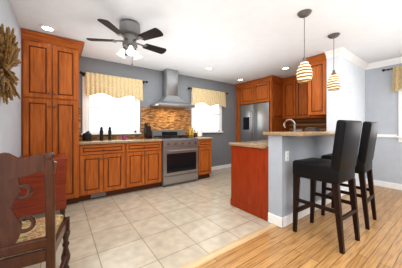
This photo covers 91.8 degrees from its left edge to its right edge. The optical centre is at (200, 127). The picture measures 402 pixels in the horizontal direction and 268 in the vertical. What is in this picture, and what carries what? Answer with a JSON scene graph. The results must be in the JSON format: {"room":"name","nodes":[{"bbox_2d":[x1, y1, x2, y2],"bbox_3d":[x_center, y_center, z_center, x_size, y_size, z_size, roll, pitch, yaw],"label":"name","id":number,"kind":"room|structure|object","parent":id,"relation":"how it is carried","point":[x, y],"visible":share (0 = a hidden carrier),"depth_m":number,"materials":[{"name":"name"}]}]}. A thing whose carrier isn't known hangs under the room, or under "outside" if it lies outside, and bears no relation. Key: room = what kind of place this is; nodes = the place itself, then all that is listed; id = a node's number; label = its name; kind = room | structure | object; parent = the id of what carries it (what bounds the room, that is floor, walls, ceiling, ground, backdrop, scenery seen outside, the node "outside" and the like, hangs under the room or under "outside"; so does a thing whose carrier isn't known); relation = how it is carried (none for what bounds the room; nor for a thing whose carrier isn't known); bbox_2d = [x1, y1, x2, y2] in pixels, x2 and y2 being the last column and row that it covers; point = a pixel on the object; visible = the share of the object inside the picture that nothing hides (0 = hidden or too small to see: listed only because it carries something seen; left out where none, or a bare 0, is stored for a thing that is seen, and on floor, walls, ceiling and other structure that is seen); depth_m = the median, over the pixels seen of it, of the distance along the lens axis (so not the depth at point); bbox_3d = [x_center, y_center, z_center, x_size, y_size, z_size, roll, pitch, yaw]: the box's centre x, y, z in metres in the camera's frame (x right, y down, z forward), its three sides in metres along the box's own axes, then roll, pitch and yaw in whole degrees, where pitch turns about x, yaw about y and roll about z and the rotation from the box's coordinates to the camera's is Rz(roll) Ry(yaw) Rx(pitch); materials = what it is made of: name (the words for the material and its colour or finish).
{"room":"kitchen","nodes":[
{"label":"kitchen","id":0,"kind":"room"},
{"bbox_2d":[0,0,21,208],"bbox_3d":[-2.160,-0.073,2.232,0.058,2.440,2.050,0,0,-36],"label":"wall","id":1,"kind":"structure","parent":0,"point":[11,127],"depth_m":2.09,"materials":[{"name":"paint"}]},
{"bbox_2d":[0,23,21,103],"bbox_3d":[-1.570,-0.517,1.585,0.108,0.655,0.620,0,0,-36],"label":"wheat","id":2,"kind":"object","parent":1,"relation":"attached to","point":[9,52],"visible":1,"depth_m":1.53},
{"bbox_2d":[3,164,401,258],"bbox_3d":[1.553,1.092,1.803,5.570,0.110,7.100,0,0,-36],"label":"baseboard","id":3,"kind":"structure","parent":1,"relation":"attached to","point":[388,185],"depth_m":3.77,"materials":[{"name":"white wood"}]},
{"bbox_2d":[7,167,270,267],"bbox_3d":[0.245,1.177,3.609,5.770,0.060,2.840,0,0,-36],"label":"floor","id":4,"kind":"structure","parent":0,"point":[177,225],"depth_m":2.29,"materials":[{"name":"beige tile"}]},
{"bbox_2d":[0,152,70,267],"bbox_3d":[-1.139,0.641,1.236,0.534,1.026,0.585,0,0,-36],"label":"chair","id":5,"kind":"object","parent":4,"relation":"on","point":[18,236],"visible":1,"depth_m":1.09,"materials":[{"name":"brown wood"}]},
{"bbox_2d":[13,153,66,220],"bbox_3d":[-1.905,0.747,2.350,0.470,0.800,0.602,0,0,-36],"label":"drop-leaf table","id":6,"kind":"object","parent":4,"relation":"on","point":[33,204],"visible":0.58,"depth_m":2.10,"materials":[{"name":"brown wood"}]},
{"bbox_2d":[21,28,84,204],"bbox_3d":[-2.239,-0.068,3.000,0.709,2.430,0.706,0,0,-36],"label":"pantry","id":7,"kind":"object","parent":4,"relation":"on","point":[50,93],"visible":0.85,"depth_m":2.74,"materials":[{"name":"brown wood"}]},
{"bbox_2d":[78,145,129,201],"bbox_3d":[-1.729,0.702,3.425,0.752,0.890,0.616,0,0,-36],"label":"base cabinet","id":8,"kind":"object","parent":4,"relation":"on","point":[116,164],"depth_m":3.16,"materials":[{"name":"brown wood"}]},
{"bbox_2d":[79,137,161,144],"bbox_3d":[-1.476,0.237,3.599,1.365,0.040,0.631,0,0,-36],"label":"countertop","id":9,"kind":"structure","parent":8,"relation":"on","point":[115,140],"depth_m":3.34,"materials":[{"name":"beige stone"}]},
{"bbox_2d":[82,132,91,140],"bbox_3d":[-1.967,0.139,3.366,0.140,0.155,0.138,0,0,-36],"label":"canister","id":10,"kind":"object","parent":9,"relation":"on","point":[86,136],"visible":1,"depth_m":3.32,"materials":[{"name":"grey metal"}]},
{"bbox_2d":[100,127,111,139],"bbox_3d":[-1.726,0.096,3.528,0.205,0.240,0.064,0,0,-44],"label":"pepper mill","id":11,"kind":"object","parent":9,"relation":"on","point":[109,133],"visible":1,"depth_m":3.55,"materials":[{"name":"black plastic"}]},
{"bbox_2d":[144,123,151,138],"bbox_3d":[-1.100,0.053,4.026,0.110,0.327,0.213,0,0,-36],"label":"knife block","id":12,"kind":"object","parent":9,"relation":"on","point":[147,132],"visible":1,"depth_m":3.98,"materials":[{"name":"brown wood"}]},
{"bbox_2d":[130,141,161,191],"bbox_3d":[-1.235,0.702,3.783,0.752,0.890,0.616,0,0,-36],"label":"base cabinet","id":13,"kind":"object","parent":4,"relation":"on","point":[145,156],"depth_m":3.57,"materials":[{"name":"brown wood"}]},
{"bbox_2d":[151,130,198,186],"bbox_3d":[-0.551,0.595,4.201,0.827,1.105,0.688,0,0,-36],"label":"range","id":14,"kind":"object","parent":4,"relation":"on","point":[179,156],"visible":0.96,"depth_m":3.97,"materials":[{"name":"silver metal"}]},
{"bbox_2d":[195,137,210,178],"bbox_3d":[-0.087,0.702,4.614,0.390,0.890,0.616,0,0,-36],"label":"base cabinet","id":15,"kind":"object","parent":4,"relation":"on","point":[204,147],"depth_m":4.37,"materials":[{"name":"brown wood"}]},
{"bbox_2d":[198,137,212,140],"bbox_3d":[-0.072,0.237,4.615,0.424,0.040,0.631,0,0,-36],"label":"countertop","id":16,"kind":"structure","parent":15,"relation":"on","point":[200,138],"depth_m":4.41,"materials":[{"name":"beige stone"}]},
{"bbox_2d":[189,126,192,136],"bbox_3d":[-0.257,0.086,4.653,0.064,0.260,0.062,0,0,-36],"label":"oil bottle","id":17,"kind":"object","parent":16,"relation":"on","point":[191,133],"depth_m":4.64,"materials":[{"name":"yellow glass"}]},
{"bbox_2d":[197,123,202,136],"bbox_3d":[-0.028,0.051,4.745,0.150,0.330,0.148,0,0,-36],"label":"paper towel roll","id":18,"kind":"object","parent":16,"relation":"on","point":[199,130],"visible":1,"depth_m":4.70,"materials":[{"name":"white paper"}]},
{"bbox_2d":[240,102,269,141],"bbox_3d":[1.729,0.247,5.492,0.898,1.800,0.960,0,0,-36],"label":"refrigerator","id":19,"kind":"object","parent":4,"relation":"on","point":[254,122],"visible":0.44,"depth_m":5.21,"materials":[{"name":"silver metal"}]},
{"bbox_2d":[229,119,334,227],"bbox_3d":[1.698,0.503,3.163,2.420,1.288,1.112,0,0,-36],"label":"peninsula bar","id":20,"kind":"object","parent":4,"relation":"on","point":[262,179],"visible":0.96,"depth_m":2.49,"materials":[{"name":"paint"}]},
{"bbox_2d":[304,127,319,130],"bbox_3d":[2.088,0.099,3.647,0.420,0.234,0.340,0,0,-36],"label":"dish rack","id":21,"kind":"object","parent":20,"relation":"on","point":[311,129],"visible":0.19,"depth_m":3.58,"materials":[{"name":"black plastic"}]},
{"bbox_2d":[79,56,235,166],"bbox_3d":[-0.558,-0.073,4.719,5.770,2.440,0.100,0,0,-36],"label":"wall","id":22,"kind":"structure","parent":0,"point":[220,142],"depth_m":4.75,"materials":[{"name":"paint"}]},
{"bbox_2d":[81,76,141,134],"bbox_3d":[-1.700,-0.401,3.790,1.080,1.055,0.060,0,0,-36],"label":"window","id":23,"kind":"structure","parent":22,"relation":"in","point":[117,115],"depth_m":3.76,"materials":[{"name":"white glass"}]},
{"bbox_2d":[79,71,147,100],"bbox_3d":[-1.631,-0.780,3.780,1.238,0.435,0.154,0,0,-36],"label":"valance","id":24,"kind":"object","parent":22,"relation":"attached to","point":[116,87],"visible":1,"depth_m":3.69,"materials":[{"name":"fabric"}]},
{"bbox_2d":[150,69,194,108],"bbox_3d":[-0.629,-0.870,4.305,0.860,0.841,0.480,0,0,-36],"label":"range hood","id":25,"kind":"object","parent":22,"relation":"attached to","point":[170,99],"visible":1,"depth_m":4.27,"materials":[{"name":"silver metal"}]},
{"bbox_2d":[191,91,222,132],"bbox_3d":[0.183,-0.401,5.153,1.050,1.055,0.060,0,0,-36],"label":"window","id":26,"kind":"structure","parent":22,"relation":"in","point":[208,118],"depth_m":5.16,"materials":[{"name":"white glass"}]},
{"bbox_2d":[188,87,227,107],"bbox_3d":[0.224,-0.780,5.123,1.318,0.435,0.154,0,0,-36],"label":"valance","id":27,"kind":"object","parent":22,"relation":"attached to","point":[208,97],"visible":1,"depth_m":5.04,"materials":[{"name":"fabric"}]},
{"bbox_2d":[10,0,401,84],"bbox_3d":[1.553,-1.343,1.803,5.770,0.100,7.300,0,0,-36],"label":"ceiling","id":28,"kind":"structure","parent":0,"point":[230,41],"depth_m":2.58,"materials":[{"name":"paint"}]},
{"bbox_2d":[39,25,55,31],"bbox_3d":[-1.982,-1.286,2.516,0.170,0.010,0.170,0,0,-36],"label":"recessed light","id":29,"kind":"object","parent":28,"relation":"in","point":[47,28],"visible":0.98,"depth_m":2.52,"materials":[{"name":"white"}]},
{"bbox_2d":[86,19,165,64],"bbox_3d":[-0.863,-1.032,2.428,0.947,0.517,0.959,0,0,-36],"label":"ceiling fan","id":30,"kind":"object","parent":28,"relation":"hanging from","point":[129,32],"visible":1,"depth_m":2.32,"materials":[{"name":"silver metal"}]},
{"bbox_2d":[296,9,312,82],"bbox_3d":[1.159,-0.904,2.185,0.172,0.773,0.172,0,0,-36],"label":"pendant light","id":31,"kind":"object","parent":28,"relation":"hanging from","point":[304,73],"visible":1,"depth_m":2.14,"materials":[{"name":"white glass"}]},
{"bbox_2d":[326,32,340,90],"bbox_3d":[1.844,-0.909,2.705,0.172,0.763,0.172,0,0,-36],"label":"pendant light","id":32,"kind":"object","parent":28,"relation":"hanging from","point":[333,83],"visible":1,"depth_m":2.67,"materials":[{"name":"white glass"}]},
{"bbox_2d":[239,77,282,104],"bbox_3d":[1.647,-0.976,5.396,0.497,0.615,1.051,0,0,-36],"label":"upper cabinet","id":33,"kind":"object","parent":0,"relation":"attached to","point":[268,89],"depth_m":5.07,"materials":[{"name":"brown wood"}]},
{"bbox_2d":[279,76,298,120],"bbox_3d":[2.391,-0.758,5.049,0.396,1.050,0.423,0,0,-36],"label":"upper cabinet","id":34,"kind":"object","parent":0,"relation":"attached to","point":[289,109],"depth_m":4.96,"materials":[{"name":"brown wood"}]},
{"bbox_2d":[195,184,401,267],"bbox_3d":[2.385,1.177,0.653,5.770,0.060,4.460,0,0,-36],"label":"floor","id":35,"kind":"structure","parent":0,"point":[309,244],"depth_m":1.92,"materials":[{"name":"brown wood"}]},
{"bbox_2d":[180,223,276,267],"bbox_3d":[-0.141,1.141,1.577,2.560,0.013,0.070,0,0,-36],"label":"threshold strip","id":36,"kind":"object","parent":35,"relation":"on","point":[213,254],"depth_m":1.84,"materials":[{"name":"brown wood"}]},
{"bbox_2d":[293,120,361,253],"bbox_3d":[1.327,0.536,2.071,0.446,1.225,0.524,0,0,-36],"label":"stool","id":37,"kind":"object","parent":35,"relation":"on","point":[336,170],"visible":1,"depth_m":1.92,"materials":[{"name":"black leather"}]},
{"bbox_2d":[321,121,378,229],"bbox_3d":[1.898,0.536,2.496,0.453,1.225,0.531,0,0,-36],"label":"stool","id":38,"kind":"object","parent":35,"relation":"on","point":[367,144],"visible":0.77,"depth_m":2.26,"materials":[{"name":"black leather"}]},
{"bbox_2d":[299,83,310,120],"bbox_3d":[2.605,-0.758,4.789,0.356,1.050,0.493,0,0,-36],"label":"upper cabinet","id":39,"kind":"object","parent":0,"relation":"attached to","point":[301,118],"depth_m":4.74,"materials":[{"name":"brown wood"}]},
{"bbox_2d":[327,56,364,189],"bbox_3d":[2.775,-0.073,3.688,1.380,2.440,0.180,0,0,-36],"label":"wall","id":40,"kind":"structure","parent":0,"point":[346,101],"depth_m":3.41,"materials":[{"name":"paint"}]},
{"bbox_2d":[303,53,326,116],"bbox_3d":[2.472,-0.758,3.815,1.040,1.050,0.377,0,0,-36],"label":"upper cabinet","id":41,"kind":"object","parent":40,"relation":"attached to","point":[303,105],"depth_m":3.49,"materials":[{"name":"brown wood"}]},
{"bbox_2d":[334,47,368,69],"bbox_3d":[2.781,-1.243,3.548,1.375,0.100,0.095,0,0,-36],"label":"crown molding","id":42,"kind":"structure","parent":40,"relation":"attached to","point":[344,53],"depth_m":3.43,"materials":[{"name":"white wood"}]},
{"bbox_2d":[365,63,401,183],"bbox_3d":[4.626,-0.073,2.392,0.100,2.440,4.450,0,0,-36],"label":"wall","id":43,"kind":"structure","parent":0,"point":[381,103],"depth_m":3.78,"materials":[{"name":"paint"}]},
{"bbox_2d":[367,57,401,69],"bbox_3d":[4.582,-1.243,2.305,0.075,0.100,4.180,0,0,-36],"label":"crown molding","id":44,"kind":"structure","parent":43,"relation":"attached to","point":[398,60],"depth_m":3.74,"materials":[{"name":"white wood"}]},
{"bbox_2d":[377,134,396,137],"bbox_3d":[4.630,0.152,2.283,0.022,0.060,4.270,0,0,-36],"label":"trim","id":45,"kind":"structure","parent":43,"relation":"attached to","point":[387,135],"depth_m":3.73,"materials":[{"name":"white wood"}]},
{"bbox_2d":[382,66,401,91],"bbox_3d":[3.984,-0.890,3.044,0.168,0.474,1.728,0,0,-36],"label":"valance","id":46,"kind":"object","parent":43,"relation":"attached to","point":[397,79],"visible":1,"depth_m":3.54,"materials":[{"name":"fabric"}]},
{"bbox_2d":[396,88,401,141],"bbox_3d":[4.042,-0.396,3.049,0.070,1.315,1.400,0,0,-36],"label":"dining window","id":47,"kind":"structure","parent":43,"relation":"in","point":[399,136],"depth_m":3.58,"materials":[{"name":"white glass"}]}
]}

